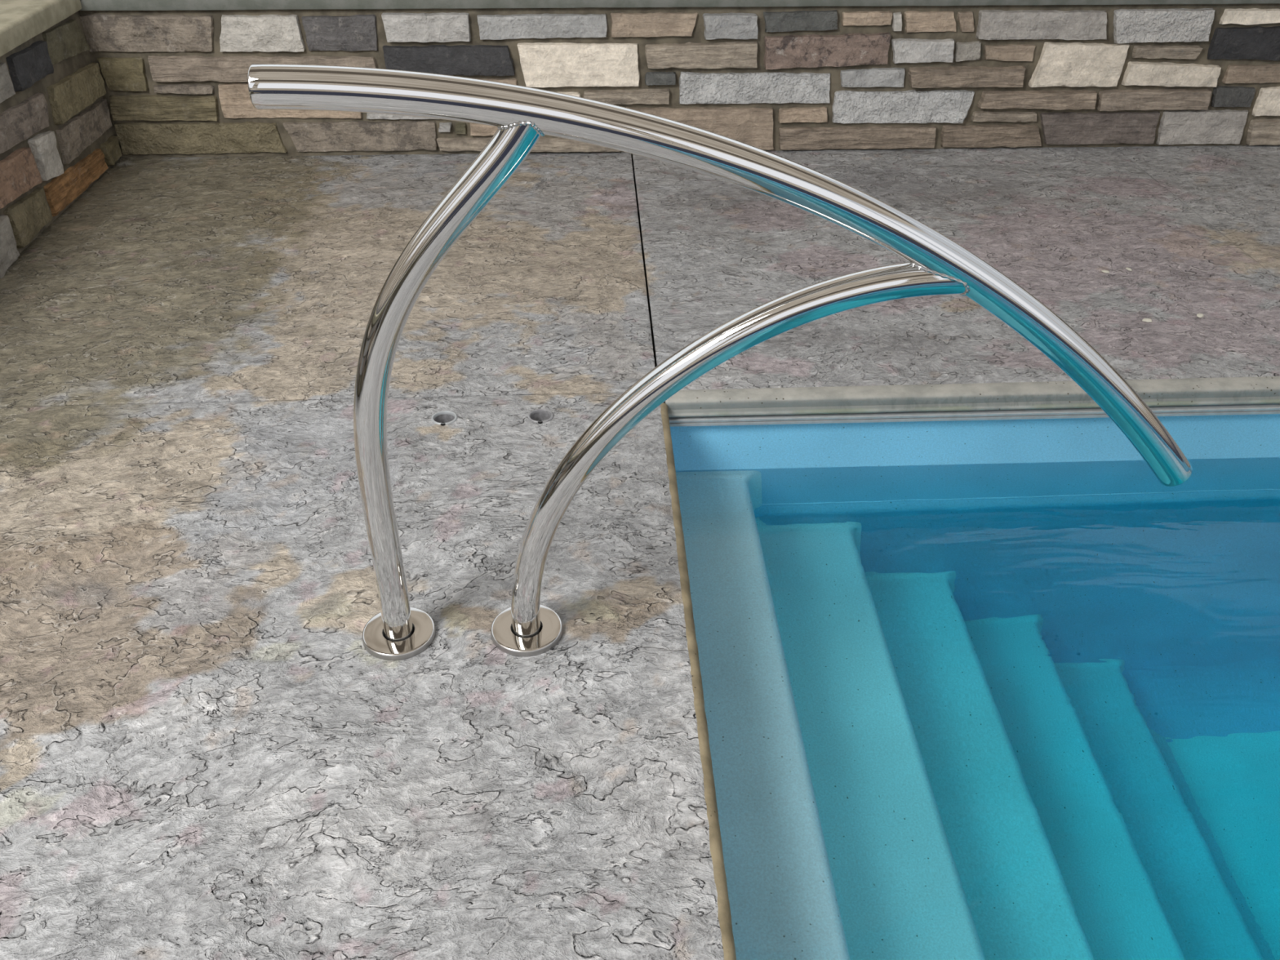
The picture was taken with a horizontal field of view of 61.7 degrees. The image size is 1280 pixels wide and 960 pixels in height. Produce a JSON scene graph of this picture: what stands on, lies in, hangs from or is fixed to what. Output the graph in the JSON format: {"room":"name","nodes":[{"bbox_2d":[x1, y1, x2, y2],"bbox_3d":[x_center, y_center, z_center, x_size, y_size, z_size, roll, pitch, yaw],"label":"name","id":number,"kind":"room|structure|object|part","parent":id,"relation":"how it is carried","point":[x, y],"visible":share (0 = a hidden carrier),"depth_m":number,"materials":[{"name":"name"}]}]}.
{"room":"swimming pool deck","nodes":[
{"label":"swimming pool deck","id":0,"kind":"room"},
{"bbox_2d":[0,10,122,278],"bbox_3d":[-1.797,0.099,1.665,0.170,0.536,5.557,-1,35,-2],"label":"wall","id":1,"kind":"structure","parent":0,"point":[57,139],"depth_m":3.30,"materials":[{"name":"stone"}]},
{"bbox_2d":[0,0,81,57],"bbox_3d":[-1.803,-0.052,1.368,0.175,0.064,5.249,-1,35,-2],"label":"trim","id":2,"kind":"structure","parent":1,"relation":"on","point":[20,20],"depth_m":3.23,"materials":[{"name":"stone"}]},
{"bbox_2d":[0,145,1279,959],"bbox_3d":[2.583,0.280,1.873,8.710,0.031,5.297,-1,35,-2],"label":"floor","id":3,"kind":"structure","parent":0,"point":[205,754],"depth_m":2.17,"materials":[{"name":"stone"}]},
{"bbox_2d":[431,410,457,426],"bbox_3d":[-0.441,-0.121,2.431,0.058,0.050,0.062,-1,35,-2],"label":"socket","id":4,"kind":"object","parent":3,"relation":"in","point":[442,418],"visible":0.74,"depth_m":2.44,"materials":[{"name":"metal"}]},
{"bbox_2d":[434,413,454,422],"bbox_3d":[-0.442,-0.120,2.434,0.048,0.045,0.048,-1,35,-2],"label":"hole","id":5,"kind":"object","parent":4,"relation":"on","point":[438,418],"depth_m":2.44,"materials":[{"name":"metal"}]},
{"bbox_2d":[527,408,553,423],"bbox_3d":[-0.225,-0.126,2.439,0.058,0.050,0.062,-1,35,-2],"label":"socket","id":6,"kind":"object","parent":3,"relation":"in","point":[538,415],"visible":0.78,"depth_m":2.45,"materials":[{"name":"metal"}]},
{"bbox_2d":[530,412,551,421],"bbox_3d":[-0.225,-0.124,2.442,0.048,0.045,0.048,-1,35,-2],"label":"hole","id":7,"kind":"object","parent":6,"relation":"on","point":[535,416],"depth_m":2.45,"materials":[{"name":"metal"}]},
{"bbox_2d":[631,159,664,403],"bbox_3d":[2.437,0.268,2.028,8.989,0.131,5.577,-1,35,-2],"label":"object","id":8,"kind":"structure","parent":3,"relation":"in","point":[632,159],"depth_m":3.14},
{"bbox_2d":[247,63,1192,660],"bbox_3d":[0.202,-0.133,1.598,1.356,0.945,0.124,-1,35,-2],"label":"grab rail","id":9,"kind":"object","parent":3,"relation":"on","point":[937,264],"visible":1,"depth_m":1.48,"materials":[{"name":"silver metal"}]},
{"bbox_3d":[-0.415,0.262,1.845,0.124,0.012,0.124,-1,35,-2],"label":"plate","id":10,"kind":"part","parent":9,"relation":"part of","materials":[{"name":"silver metal"}]},
{"bbox_3d":[-0.276,-0.104,1.592,0.323,0.902,0.049,-1,35,-2],"label":"leg","id":11,"kind":"part","parent":9,"relation":"part of","materials":[{"name":"silver metal"}]},
{"bbox_3d":[-0.196,0.257,1.853,0.124,0.012,0.124,-1,35,-2],"label":"plate","id":12,"kind":"part","parent":9,"relation":"part of","materials":[{"name":"silver metal"}]},
{"bbox_3d":[0.123,-0.022,1.672,0.683,0.678,0.049,-1,35,-2],"label":"leg","id":13,"kind":"part","parent":9,"relation":"part of","materials":[{"name":"silver metal"}]},
{"bbox_2d":[670,404,1279,471],"bbox_3d":[3.348,1.432,1.683,6.648,1.620,3.785,-1,35,-2],"label":"swimming pool","id":14,"kind":"object","parent":3,"relation":"in","point":[714,447],"visible":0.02,"depth_m":2.60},
{"bbox_2d":[660,402,736,959],"bbox_3d":[0.119,0.856,1.059,0.049,0.040,3.522,-1,35,-2],"label":"pool coping","id":15,"kind":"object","parent":14,"relation":"attached to","point":[724,915],"depth_m":1.70},
{"bbox_2d":[664,376,1279,417],"bbox_3d":[3.475,-0.267,2.662,6.842,0.045,0.078,-1,35,-2],"label":"pool coping","id":16,"kind":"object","parent":14,"relation":"attached to","point":[1260,389],"depth_m":2.53,"materials":[{"name":"stone"}]},
{"bbox_2d":[668,404,1279,426],"bbox_3d":[3.281,-0.210,2.640,6.432,0.018,0.019,-1,35,-2],"label":"track","id":17,"kind":"object","parent":14,"relation":"attached to","point":[1247,409],"visible":0.88,"depth_m":2.54,"materials":[{"name":"metal"}]},
{"bbox_2d":[675,457,1279,959],"bbox_3d":[3.348,1.505,1.704,6.488,1.416,3.575,-1,35,-2],"label":"pool water","id":18,"kind":"object","parent":14,"relation":"in","point":[1009,711],"depth_m":2.00,"materials":[{"name":"blue liquid"}]},
{"bbox_2d":[1142,318,1151,322],"bbox_3d":[1.335,-0.421,2.822,0.026,0.006,0.020,-1,35,-2],"label":"chip","id":19,"kind":"object","parent":3,"relation":"on","point":[1148,320],"visible":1,"depth_m":2.82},
{"bbox_2d":[1196,313,1204,317],"bbox_3d":[1.487,-0.438,2.846,0.025,0.005,0.016,-25,42,-31],"label":"chip","id":20,"kind":"object","parent":3,"relation":"on","point":[1199,315],"visible":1,"depth_m":2.84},
{"bbox_2d":[79,3,1279,159],"bbox_3d":[2.538,-1.515,3.970,9.121,0.528,0.320,-1,35,-2],"label":"wall","id":21,"kind":"structure","parent":0,"point":[767,78],"depth_m":3.75,"materials":[{"name":"stone"}]},
{"bbox_2d":[79,0,1279,10],"bbox_3d":[2.392,-1.762,3.812,8.850,0.062,0.340,-1,35,-2],"label":"wall cap","id":22,"kind":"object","parent":21,"relation":"on","point":[86,5],"depth_m":3.58,"materials":[{"name":"stone"}]}
]}

